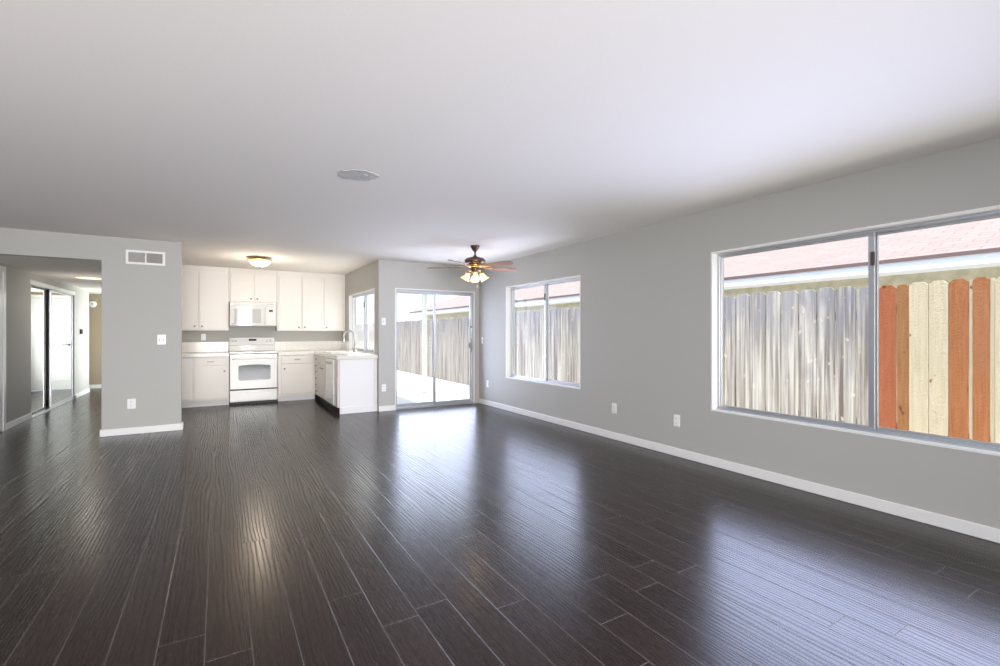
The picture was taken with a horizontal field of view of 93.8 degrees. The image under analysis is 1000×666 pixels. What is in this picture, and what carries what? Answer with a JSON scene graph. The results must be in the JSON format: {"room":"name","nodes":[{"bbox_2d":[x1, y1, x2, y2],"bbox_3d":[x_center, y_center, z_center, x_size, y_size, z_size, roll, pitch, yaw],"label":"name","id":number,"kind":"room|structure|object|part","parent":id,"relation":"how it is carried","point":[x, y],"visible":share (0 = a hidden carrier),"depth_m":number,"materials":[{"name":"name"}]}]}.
{"room":"empty living room","nodes":[
{"label":"empty living room","id":0,"kind":"room"},
{"bbox_2d":[0,263,88,422],"bbox_3d":[-4.817,0.042,3.234,0.160,2.440,15.700,0,0,-31],"label":"wall","id":1,"kind":"structure","parent":0,"point":[18,286],"depth_m":6.69,"materials":[{"name":"grey paint"}]},
{"bbox_2d":[0,265,5,430],"bbox_3d":[-6.141,0.202,5.644,0.118,2.120,1.055,0,0,-31],"label":"door","id":2,"kind":"structure","parent":1,"relation":"in","point":[2,268],"depth_m":6.00,"materials":[{"name":"white paint"}]},
{"bbox_2d":[6,388,89,429],"bbox_3d":[-4.742,1.219,3.279,0.014,0.085,15.700,0,0,-31],"label":"baseboard","id":3,"kind":"structure","parent":1,"relation":"attached to","point":[24,418],"depth_m":6.62,"materials":[{"name":"white paint"}]},
{"bbox_2d":[30,279,75,417],"bbox_3d":[-7.586,0.237,7.923,0.150,2.050,2.450,0,0,-31],"label":"door frame","id":4,"kind":"structure","parent":1,"relation":"in","point":[48,287],"depth_m":8.35,"materials":[{"name":"white wood"}]},
{"bbox_2d":[31,286,44,413],"bbox_3d":[-7.225,0.260,7.272,0.030,1.956,0.897,0,0,-31],"label":"closet door","id":5,"kind":"structure","parent":4,"relation":"attached to","point":[37,294],"depth_m":7.35,"materials":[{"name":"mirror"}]},
{"bbox_2d":[49,290,72,406],"bbox_3d":[-7.825,0.260,8.361,0.030,1.956,1.348,0,0,-31],"label":"closet door","id":6,"kind":"structure","parent":4,"relation":"attached to","point":[60,304],"depth_m":8.26,"materials":[{"name":"white wood"}]},
{"bbox_2d":[45,290,48,399],"bbox_3d":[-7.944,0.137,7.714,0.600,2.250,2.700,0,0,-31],"label":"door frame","id":7,"kind":"structure","parent":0,"point":[46,291],"depth_m":8.81,"materials":[{"name":"grey paint"}]},
{"bbox_2d":[0,255,100,293],"bbox_3d":[-7.562,-0.948,8.030,2.460,0.120,6.570,0,0,-31],"label":"ceiling","id":8,"kind":"structure","parent":0,"point":[64,271],"depth_m":6.45,"materials":[{"name":"white paint"}]},
{"bbox_2d":[74,276,100,279],"bbox_3d":[-6.524,-0.873,7.445,0.380,0.030,0.380,0,0,-31],"label":"recessed light","id":9,"kind":"object","parent":8,"relation":"in","point":[80,277],"visible":0.84,"depth_m":7.36,"materials":[{"name":"white paint"}]},
{"bbox_2d":[0,228,181,429],"bbox_3d":[-5.027,0.042,5.649,1.962,2.440,0.120,0,0,-31],"label":"wall partition","id":10,"kind":"structure","parent":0,"point":[140,303],"depth_m":5.84,"materials":[{"name":"grey paint"}]},
{"bbox_2d":[127,398,135,408],"bbox_3d":[-4.591,0.882,5.834,0.085,0.125,0.011,0,0,-31],"label":"wall outlet","id":11,"kind":"object","parent":10,"relation":"attached to","point":[131,403],"visible":1,"depth_m":5.83,"materials":[{"name":"white plastic"}]},
{"bbox_2d":[100,422,182,436],"bbox_3d":[-4.525,1.219,5.942,0.836,0.085,0.134,0,0,-31],"label":"baseboard","id":12,"kind":"structure","parent":10,"relation":"attached to","point":[169,427],"depth_m":5.87,"materials":[{"name":"white paint"}]},
{"bbox_2d":[126,250,164,265],"bbox_3d":[-4.469,-0.947,5.907,0.399,0.174,0.012,0,0,-31],"label":"air vent","id":13,"kind":"object","parent":10,"relation":"in","point":[132,256],"visible":1,"depth_m":5.90,"materials":[{"name":"white metal"}]},
{"bbox_2d":[157,335,165,344],"bbox_3d":[-4.329,0.085,5.988,0.090,0.128,0.017,0,0,-31],"label":"light switch","id":14,"kind":"object","parent":10,"relation":"attached to","point":[161,339],"visible":1,"depth_m":5.99,"materials":[{"name":"white plastic"}]},
{"bbox_2d":[89,294,100,384],"bbox_3d":[-8.963,0.187,10.367,2.460,2.150,1.120,0,0,-31],"label":"wall","id":15,"kind":"structure","parent":0,"point":[94,312],"depth_m":10.68,"materials":[{"name":"beige paint"}]},
{"bbox_2d":[89,301,96,306],"bbox_3d":[-9.256,-0.658,10.633,0.150,0.150,0.042,0,0,-31],"label":"smoke detector","id":16,"kind":"object","parent":15,"relation":"attached to","point":[91,303],"visible":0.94,"depth_m":10.62,"materials":[{"name":"white plastic"}]},
{"bbox_2d":[89,384,100,388],"bbox_3d":[-9.542,1.219,10.479,1.260,0.085,0.014,0,0,-31],"label":"baseboard","id":17,"kind":"structure","parent":15,"relation":"attached to","point":[98,385],"depth_m":10.66,"materials":[{"name":"white paint"}]},
{"bbox_2d":[101,261,101,428],"bbox_3d":[-6.518,0.042,8.563,0.120,2.440,6.410,0,0,-31],"label":"wall","id":18,"kind":"structure","parent":0,"point":[101,261],"depth_m":5.78,"materials":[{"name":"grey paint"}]},
{"bbox_2d":[182,326,341,394],"bbox_3d":[-4.767,0.042,8.988,3.320,2.440,0.160,0,0,-31],"label":"wall","id":19,"kind":"structure","parent":0,"point":[234,331],"depth_m":9.00,"materials":[{"name":"grey paint"}]},
{"bbox_2d":[201,334,205,339],"bbox_3d":[-5.393,0.077,8.514,0.072,0.118,0.011,0,0,-31],"label":"wall outlet","id":20,"kind":"object","parent":19,"relation":"attached to","point":[203,336],"visible":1,"depth_m":8.51,"materials":[{"name":"white plastic"}]},
{"bbox_2d":[182,265,228,330],"bbox_3d":[-5.504,-0.611,8.237,1.263,1.135,0.371,0,0,-31],"label":"upper cabinet","id":21,"kind":"object","parent":19,"relation":"attached to","point":[205,289],"visible":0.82,"depth_m":8.25,"materials":[{"name":"white paint"}]},
{"bbox_3d":[-5.476,-0.573,8.085,0.435,1.020,0.018,0,0,-31],"label":"door","id":22,"kind":"part","parent":21,"relation":"part of","materials":[{"name":"white paint"}]},
{"bbox_3d":[-5.088,-0.573,8.318,0.434,1.020,0.018,0,0,-31],"label":"door","id":23,"kind":"part","parent":21,"relation":"part of","materials":[{"name":"white paint"}]},
{"bbox_2d":[182,342,228,352],"bbox_3d":[-5.594,0.257,8.388,1.266,0.181,0.017,0,0,-31],"label":"backsplash","id":24,"kind":"structure","parent":19,"relation":"attached to","point":[186,346],"depth_m":8.52,"materials":[{"name":"beige tile"}]},
{"bbox_2d":[229,268,276,302],"bbox_3d":[-4.624,-0.869,8.764,0.782,0.618,0.371,0,0,-31],"label":"upper cabinet","id":25,"kind":"object","parent":19,"relation":"attached to","point":[245,285],"visible":0.96,"depth_m":8.63,"materials":[{"name":"white paint"}]},
{"bbox_3d":[-4.706,-0.828,8.546,0.371,0.510,0.018,0,0,-31],"label":"door","id":26,"kind":"part","parent":25,"relation":"part of","materials":[{"name":"white paint"}]},
{"bbox_2d":[229,302,275,326],"bbox_3d":[-4.603,-0.339,8.727,0.758,0.434,0.452,0,0,-31],"label":"microwave","id":27,"kind":"object","parent":25,"relation":"attached to","point":[246,314],"visible":1,"depth_m":8.56,"materials":[{"name":"white plastic"}]},
{"bbox_3d":[-4.593,-0.313,8.528,0.570,0.356,0.038,0,0,-31],"label":"door","id":28,"kind":"part","parent":27,"relation":"part of","materials":[{"name":"white ceramic"}]},
{"bbox_3d":[-4.269,-0.313,8.729,0.184,0.356,0.026,0,0,-31],"label":"control panel","id":29,"kind":"part","parent":27,"relation":"part of","materials":[{"name":"white plastic"}]},
{"bbox_3d":[-4.380,-0.828,8.742,0.358,0.510,0.018,0,0,-31],"label":"door","id":30,"kind":"part","parent":25,"relation":"part of","materials":[{"name":"white paint"}]},
{"bbox_2d":[275,271,344,330],"bbox_3d":[-3.747,-0.608,9.289,1.256,1.140,0.371,0,0,-31],"label":"upper cabinet","id":31,"kind":"object","parent":19,"relation":"attached to","point":[305,301],"visible":0.98,"depth_m":9.14,"materials":[{"name":"white paint"}]},
{"bbox_3d":[-4.015,-0.568,8.961,0.393,1.024,0.018,0,0,-31],"label":"door","id":32,"kind":"part","parent":31,"relation":"part of","materials":[{"name":"white paint"}]},
{"bbox_3d":[-3.670,-0.568,9.168,0.376,1.024,0.018,0,0,-31],"label":"door","id":33,"kind":"part","parent":31,"relation":"part of","materials":[{"name":"white paint"}]},
{"bbox_3d":[-3.325,-0.568,9.374,0.370,1.024,0.018,0,0,-31],"label":"door","id":34,"kind":"part","parent":31,"relation":"part of","materials":[{"name":"white paint"}]},
{"bbox_2d":[275,341,348,350],"bbox_3d":[-3.689,0.257,9.180,1.267,0.181,0.617,0,0,-31],"label":"backsplash","id":35,"kind":"structure","parent":19,"relation":"attached to","point":[283,345],"depth_m":9.40,"materials":[{"name":"beige tile"}]},
{"bbox_2d":[342,261,375,353],"bbox_3d":[-2.641,0.042,8.805,0.140,2.440,2.660,0,0,-31],"label":"wall","id":36,"kind":"structure","parent":0,"point":[362,279],"depth_m":8.47,"materials":[{"name":"grey paint"}]},
{"bbox_2d":[349,288,373,353],"bbox_3d":[-2.463,-0.196,8.504,0.144,1.085,1.769,0,0,-31],"label":"window","id":37,"kind":"structure","parent":36,"relation":"in","point":[352,298],"depth_m":8.84,"materials":[{"name":"white paint"}]},
{"bbox_3d":[-2.672,-0.196,8.879,0.022,1.031,0.856,0,0,-31],"label":"sash","id":38,"kind":"part","parent":37,"relation":"part of","materials":[{"name":"clear glass"}]},
{"bbox_3d":[-2.212,-0.196,8.173,0.022,1.031,0.889,0,0,-31],"label":"sash","id":39,"kind":"part","parent":37,"relation":"part of","materials":[{"name":"clear glass"}]},
{"bbox_2d":[376,260,478,411],"bbox_3d":[-1.196,0.042,8.038,1.830,2.440,0.140,0,0,-31],"label":"wall","id":40,"kind":"structure","parent":0,"point":[390,275],"depth_m":7.64,"materials":[{"name":"grey paint"}]},
{"bbox_2d":[381,318,385,324],"bbox_3d":[-1.874,-0.186,7.540,0.072,0.118,0.017,0,0,-31],"label":"light switch","id":41,"kind":"object","parent":40,"relation":"attached to","point":[383,320],"visible":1,"depth_m":7.54,"materials":[{"name":"white plastic"}]},
{"bbox_2d":[382,384,385,391],"bbox_3d":[-1.872,0.885,7.545,0.072,0.118,0.011,0,0,-31],"label":"wall outlet","id":42,"kind":"object","parent":40,"relation":"attached to","point":[383,385],"visible":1,"depth_m":7.54,"materials":[{"name":"white plastic"}]},
{"bbox_2d":[379,405,394,411],"bbox_3d":[-1.829,1.219,7.569,0.264,0.085,0.014,0,0,-31],"label":"baseboard","id":43,"kind":"structure","parent":40,"relation":"attached to","point":[391,407],"depth_m":7.56,"materials":[{"name":"white paint"}]},
{"bbox_2d":[395,288,474,409],"bbox_3d":[-1.119,0.262,8.079,1.466,2.000,0.150,0,0,-31],"label":"door","id":44,"kind":"structure","parent":40,"relation":"in","point":[471,344],"depth_m":8.06,"materials":[{"name":"white paint"}]},
{"bbox_3d":[-1.436,0.261,7.931,0.711,1.938,0.032,0,0,-31],"label":"fixed panel","id":45,"kind":"part","parent":44,"relation":"part of","materials":[{"name":"clear glass"}]},
{"bbox_3d":[-0.826,0.261,8.238,0.740,1.938,0.032,0,0,-31],"label":"sliding panel","id":46,"kind":"part","parent":44,"relation":"part of","materials":[{"name":"clear glass"}]},
{"bbox_3d":[-0.528,0.222,8.371,0.079,0.240,0.045,0,0,-31],"label":"handle","id":47,"kind":"part","parent":44,"relation":"part of","materials":[{"name":"grey plastic"}]},
{"bbox_2d":[0,0,999,274],"bbox_3d":[-1.223,-1.258,3.627,6.730,0.160,13.000,0,0,-31],"label":"ceiling","id":48,"kind":"structure","parent":0,"point":[223,130],"depth_m":2.50,"materials":[{"name":"white paint"}]},
{"bbox_2d":[247,257,272,267],"bbox_3d":[-3.751,-1.095,7.312,0.360,0.166,0.360,0,0,-31],"label":"ceiling light","id":49,"kind":"object","parent":48,"relation":"attached to","point":[259,262],"visible":1,"depth_m":7.22,"materials":[{"name":"white glass"}]},
{"bbox_3d":[-3.751,-1.082,7.312,0.326,0.101,0.326,0,0,-31],"label":"lamp shade","id":50,"kind":"part","parent":49,"relation":"part of","materials":[{"name":"beige glass"}]},
{"bbox_2d":[337,169,379,180],"bbox_3d":[-1.061,-1.176,3.496,0.293,0.007,0.266,0,0,-31],"label":"ceiling patch","id":51,"kind":"structure","parent":48,"relation":"attached to","point":[358,175],"depth_m":3.49,"materials":[{"name":"white paint"}]},
{"bbox_2d":[428,245,516,287],"bbox_3d":[-0.290,-0.890,6.356,1.222,0.576,1.273,0,0,-31],"label":"ceiling fan","id":52,"kind":"object","parent":48,"relation":"hanging from","point":[475,263],"visible":1,"depth_m":6.27,"materials":[{"name":"brown wood"}]},
{"bbox_3d":[-0.748,-0.889,6.374,0.505,0.036,0.137,0,0,6],"label":"blade","id":53,"kind":"part","parent":52,"relation":"part of","materials":[{"name":"brown wood"}]},
{"bbox_3d":[-0.471,-0.752,6.318,0.124,0.128,0.129,0,0,-31],"label":"lamp shade","id":54,"kind":"part","parent":52,"relation":"part of","materials":[{"name":"beige glass"}]},
{"bbox_3d":[-0.338,-0.988,6.331,0.284,0.120,0.284,0,0,-31],"label":"motor","id":55,"kind":"part","parent":52,"relation":"part of","materials":[{"name":"brown metal"}]},
{"bbox_3d":[-0.325,-0.752,6.197,0.129,0.128,0.124,0,0,-31],"label":"lamp shade","id":56,"kind":"part","parent":52,"relation":"part of","materials":[{"name":"beige glass"}]},
{"bbox_3d":[-0.204,-0.752,6.343,0.124,0.128,0.129,0,0,-31],"label":"lamp shade","id":57,"kind":"part","parent":52,"relation":"part of","materials":[{"name":"beige glass"}]},
{"bbox_3d":[-0.031,-0.889,6.055,0.505,0.036,0.137,0,0,42],"label":"blade","id":58,"kind":"part","parent":52,"relation":"part of","materials":[{"name":"brown wood"}]},
{"bbox_3d":[0.019,-0.889,6.537,0.505,0.036,0.137,0,0,-30],"label":"blade","id":59,"kind":"part","parent":52,"relation":"part of","materials":[{"name":"brown wood"}]},
{"bbox_2d":[0,388,999,665],"bbox_3d":[-2.651,1.322,4.998,7.770,0.120,16.820,0,0,-31],"label":"floor","id":60,"kind":"structure","parent":0,"point":[306,532],"depth_m":2.64,"materials":[{"name":"brown wood"}]},
{"bbox_2d":[182,357,228,407],"bbox_3d":[-5.419,0.837,8.094,1.264,0.849,0.643,0,0,-31],"label":"base cabinet","id":61,"kind":"object","parent":60,"relation":"on","point":[205,380],"visible":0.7,"depth_m":8.00,"materials":[{"name":"white paint"}]},
{"bbox_3d":[-5.462,0.777,7.744,0.590,0.700,0.017,0,0,-31],"label":"door","id":62,"kind":"part","parent":61,"relation":"part of","materials":[{"name":"white paint"}]},
{"bbox_2d":[182,342,228,357],"bbox_3d":[-5.430,0.289,8.116,1.266,0.245,0.655,0,0,-31],"label":"countertop","id":63,"kind":"structure","parent":61,"relation":"on","point":[189,349],"depth_m":8.43,"materials":[{"name":"beige tile"}]},
{"bbox_3d":[-4.962,0.496,8.044,0.495,0.132,0.017,0,0,-31],"label":"drawer","id":64,"kind":"part","parent":61,"relation":"part of","materials":[{"name":"white paint"}]},
{"bbox_3d":[-4.960,0.854,8.045,0.500,0.545,0.017,0,0,-31],"label":"door","id":65,"kind":"part","parent":61,"relation":"part of","materials":[{"name":"white paint"}]},
{"bbox_2d":[229,337,277,404],"bbox_3d":[-4.532,0.670,8.600,0.766,1.184,0.707,0,0,-31],"label":"range","id":66,"kind":"object","parent":60,"relation":"on","point":[252,360],"visible":1,"depth_m":8.40,"materials":[{"name":"white metal"}]},
{"bbox_3d":[-4.396,0.391,8.373,0.752,0.031,0.020,0,0,-31],"label":"vent trim","id":67,"kind":"part","parent":66,"relation":"part of","materials":[{"name":"white metal"}]},
{"bbox_3d":[-4.393,0.703,8.367,0.752,0.578,0.030,0,0,-31],"label":"oven door","id":68,"kind":"part","parent":66,"relation":"part of","materials":[{"name":"white metal"}]},
{"bbox_3d":[-4.369,0.456,8.326,0.685,0.038,0.069,0,0,-31],"label":"handle","id":69,"kind":"part","parent":66,"relation":"part of","materials":[{"name":"white ceramic"}]},
{"bbox_3d":[-4.393,1.107,8.367,0.752,0.186,0.030,0,0,-31],"label":"drawer","id":70,"kind":"part","parent":66,"relation":"part of","materials":[{"name":"white metal"}]},
{"bbox_2d":[229,350,277,353],"bbox_3d":[-4.530,0.349,8.596,0.766,0.029,0.575,0,0,-31],"label":"cooktop","id":71,"kind":"object","parent":66,"relation":"in","point":[230,351],"depth_m":8.51,"materials":[{"name":"white metal"}]},
{"bbox_2d":[277,355,314,400],"bbox_3d":[-3.933,0.837,8.984,0.643,0.849,0.643,0,0,-31],"label":"base cabinet","id":72,"kind":"object","parent":60,"relation":"on","point":[295,373],"visible":0.96,"depth_m":8.73,"materials":[{"name":"white paint"}]},
{"bbox_3d":[-3.785,0.493,8.749,0.550,0.138,0.017,0,0,-31],"label":"drawer","id":73,"kind":"part","parent":72,"relation":"part of","materials":[{"name":"white paint"}]},
{"bbox_3d":[-3.785,0.852,8.749,0.550,0.550,0.017,0,0,-31],"label":"door","id":74,"kind":"part","parent":72,"relation":"part of","materials":[{"name":"white paint"}]},
{"bbox_2d":[315,355,330,406],"bbox_3d":[-2.995,0.837,8.600,0.668,0.849,1.128,0,0,-31],"label":"base cabinet","id":75,"kind":"object","parent":60,"relation":"on","point":[320,365],"visible":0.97,"depth_m":8.38,"materials":[{"name":"white paint"}]},
{"bbox_3d":[-3.201,0.849,8.379,0.017,0.555,0.295,0,0,-31],"label":"door","id":76,"kind":"part","parent":75,"relation":"part of","materials":[{"name":"white paint"}]},
{"bbox_3d":[-3.121,0.480,8.246,0.017,0.113,0.605,0,0,-31],"label":"false drawer","id":77,"kind":"part","parent":75,"relation":"part of","materials":[{"name":"white paint"}]},
{"bbox_3d":[-3.042,0.849,8.114,0.017,0.555,0.297,0,0,-31],"label":"door","id":78,"kind":"part","parent":75,"relation":"part of","materials":[{"name":"white paint"}]},
{"bbox_2d":[275,341,377,359],"bbox_3d":[-3.176,0.289,8.324,1.267,0.245,2.615,0,0,-31],"label":"countertop","id":79,"kind":"structure","parent":75,"relation":"on","point":[283,347],"depth_m":9.21,"materials":[{"name":"beige tile"}]},
{"bbox_2d":[323,351,360,352],"bbox_3d":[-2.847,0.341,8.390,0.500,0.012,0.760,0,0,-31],"label":"sink","id":80,"kind":"object","parent":79,"relation":"in","point":[323,351],"visible":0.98,"depth_m":8.25,"materials":[{"name":"white ceramic"}]},
{"bbox_2d":[342,330,357,351],"bbox_3d":[-2.664,0.141,8.345,0.287,0.389,0.100,0,0,2],"label":"faucet","id":81,"kind":"object","parent":79,"relation":"on","point":[346,331],"visible":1,"depth_m":8.33,"materials":[{"name":"silver metal"}]},
{"bbox_3d":[-2.687,0.084,8.342,0.231,0.275,0.032,0,0,-9],"label":"spout","id":82,"kind":"part","parent":81,"relation":"part of","materials":[{"name":"silver metal"}]},
{"bbox_2d":[325,358,337,410],"bbox_3d":[-2.561,0.838,7.849,0.625,0.847,0.598,0,0,-31],"label":"dishwasher","id":83,"kind":"object","parent":60,"relation":"on","point":[329,362],"visible":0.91,"depth_m":7.66,"materials":[{"name":"white metal"}]},
{"bbox_3d":[-2.802,0.468,7.705,0.025,0.097,0.590,0,0,-31],"label":"control panel","id":84,"kind":"part","parent":83,"relation":"part of","materials":[{"name":"white plastic"}]},
{"bbox_3d":[-2.798,1.076,7.708,0.015,0.152,0.590,0,0,-31],"label":"kick panel","id":85,"kind":"part","parent":83,"relation":"part of","materials":[{"name":"white metal"}]},
{"bbox_3d":[-2.800,0.757,7.706,0.021,0.470,0.590,0,0,-31],"label":"door","id":86,"kind":"part","parent":83,"relation":"part of","materials":[{"name":"white ceramic"}]},
{"bbox_2d":[334,359,376,413],"bbox_3d":[-2.304,0.837,7.498,0.615,0.849,0.259,0,0,-31],"label":"cabinet end panel","id":87,"kind":"object","parent":60,"relation":"on","point":[355,380],"visible":0.95,"depth_m":7.39,"materials":[{"name":"white paint"}]},
{"bbox_3d":[-2.217,1.209,7.407,0.560,0.105,0.015,0,0,-31],"label":"baseboard","id":88,"kind":"part","parent":87,"relation":"part of","materials":[{"name":"white paint"}]},
{"bbox_2d":[479,137,999,528],"bbox_3d":[2.237,0.042,4.243,0.160,2.440,10.180,0,0,-31],"label":"wall","id":89,"kind":"structure","parent":0,"point":[646,290],"depth_m":4.52,"materials":[{"name":"grey paint"}]},
{"bbox_2d":[506,275,580,388],"bbox_3d":[0.639,-0.011,6.907,0.164,1.488,1.842,0,0,-31],"label":"window","id":90,"kind":"structure","parent":89,"relation":"in","point":[510,290],"depth_m":6.99,"materials":[{"name":"white paint"}]},
{"bbox_3d":[0.439,-0.011,7.285,0.022,1.434,0.934,0,0,-31],"label":"sash","id":91,"kind":"part","parent":90,"relation":"part of","materials":[{"name":"clear glass"}]},
{"bbox_3d":[0.918,-0.011,6.548,0.022,1.434,0.884,0,0,-31],"label":"sash","id":92,"kind":"part","parent":90,"relation":"part of","materials":[{"name":"clear glass"}]},
{"bbox_2d":[612,403,616,413],"bbox_3d":[1.353,0.893,5.553,0.011,0.118,0.080,0,0,-31],"label":"wall outlet","id":93,"kind":"object","parent":89,"relation":"attached to","point":[614,406],"visible":1,"depth_m":5.54,"materials":[{"name":"white plastic"}]},
{"bbox_2d":[674,414,679,426],"bbox_3d":[1.808,0.898,4.794,0.011,0.122,0.078,0,0,-31],"label":"wall outlet","id":94,"kind":"object","parent":89,"relation":"attached to","point":[676,417],"visible":1,"depth_m":4.79,"materials":[{"name":"white plastic"}]},
{"bbox_2d":[479,398,999,543],"bbox_3d":[2.199,1.219,4.138,0.014,0.085,10.040,0,0,-31],"label":"baseboard","id":95,"kind":"structure","parent":89,"relation":"attached to","point":[988,533],"depth_m":3.75,"materials":[{"name":"white paint"}]},
{"bbox_2d":[711,205,999,455],"bbox_3d":[2.738,-0.014,3.404,0.164,1.510,2.565,0,0,-31],"label":"window","id":96,"kind":"structure","parent":89,"relation":"in","point":[873,233],"depth_m":3.45,"materials":[{"name":"white paint"}]},
{"bbox_3d":[2.431,-0.014,3.961,0.022,1.456,1.238,0,0,-31],"label":"sash","id":97,"kind":"part","parent":96,"relation":"part of","materials":[{"name":"glass"}]},
{"bbox_3d":[3.095,-0.014,2.914,0.022,1.456,1.303,0,0,-31],"label":"sash","id":98,"kind":"part","parent":96,"relation":"part of","materials":[{"name":"clear glass"}]},
{"label":"outside","id":99,"kind":"structure","parent":0,"visible":0},
{"bbox_2d":[397,370,468,399],"bbox_3d":[5.330,1.472,21.262,49.000,0.180,59.000,0,0,-31],"label":"ground","id":100,"kind":"structure","parent":99,"point":[449,389],"depth_m":12.32,"materials":[{"name":"concrete"}]},
{"bbox_2d":[356,323,373,349],"bbox_3d":[-6.683,0.467,22.109,0.068,1.789,10.200,0,0,-31],"label":"fence section","id":101,"kind":"object","parent":100,"relation":"on","point":[359,327],"visible":0.16,"depth_m":21.23,"materials":[{"name":"grey wood"}]},
{"bbox_2d":[397,384,453,403],"bbox_3d":[-2.833,1.357,10.887,1.670,0.070,6.410,0,0,-31],"label":"patio slab","id":102,"kind":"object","parent":100,"relation":"on","point":[405,394],"visible":0.06,"depth_m":9.75,"materials":[{"name":"concrete"}]},
{"bbox_2d":[421,295,427,392],"bbox_3d":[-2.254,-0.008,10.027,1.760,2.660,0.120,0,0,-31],"label":"post","id":103,"kind":"object","parent":102,"relation":"on","point":[424,297],"visible":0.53,"depth_m":10.34,"materials":[{"name":"grey plastic"}]},
{"bbox_2d":[397,317,468,384],"bbox_3d":[-2.057,0.462,14.388,0.067,1.799,7.800,0,0,-31],"label":"fence section","id":104,"kind":"object","parent":100,"relation":"on","point":[452,335],"visible":0.58,"depth_m":13.89,"materials":[{"name":"grey wood"}]},
{"bbox_2d":[515,307,579,382],"bbox_3d":[0.949,0.429,9.370,0.068,1.865,3.900,0,0,-31],"label":"fence section","id":105,"kind":"object","parent":100,"relation":"on","point":[564,324],"visible":0.37,"depth_m":9.20,"materials":[{"name":"grey wood"}]},
{"bbox_2d":[409,218,999,434],"bbox_3d":[7.533,-0.863,12.691,10.030,4.490,30.030,0,0,-31],"label":"house","id":106,"kind":"structure","parent":100,"relation":"on","point":[968,251],"depth_m":7.33,"materials":[{"name":"beige paint"}]},
{"bbox_2d":[724,286,867,425],"bbox_3d":[2.861,0.431,6.179,0.068,1.860,3.540,0,0,-31],"label":"fence section","id":107,"kind":"object","parent":100,"relation":"on","point":[779,349],"visible":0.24,"depth_m":5.30,"materials":[{"name":"grey wood"}]},
{"bbox_2d":[879,277,999,443],"bbox_3d":[4.238,0.440,3.890,0.070,1.843,1.795,0,0,-31],"label":"fence section","id":108,"kind":"object","parent":100,"relation":"on","point":[934,338],"visible":0.74,"depth_m":4.25,"materials":[{"name":"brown wood"}]}
]}

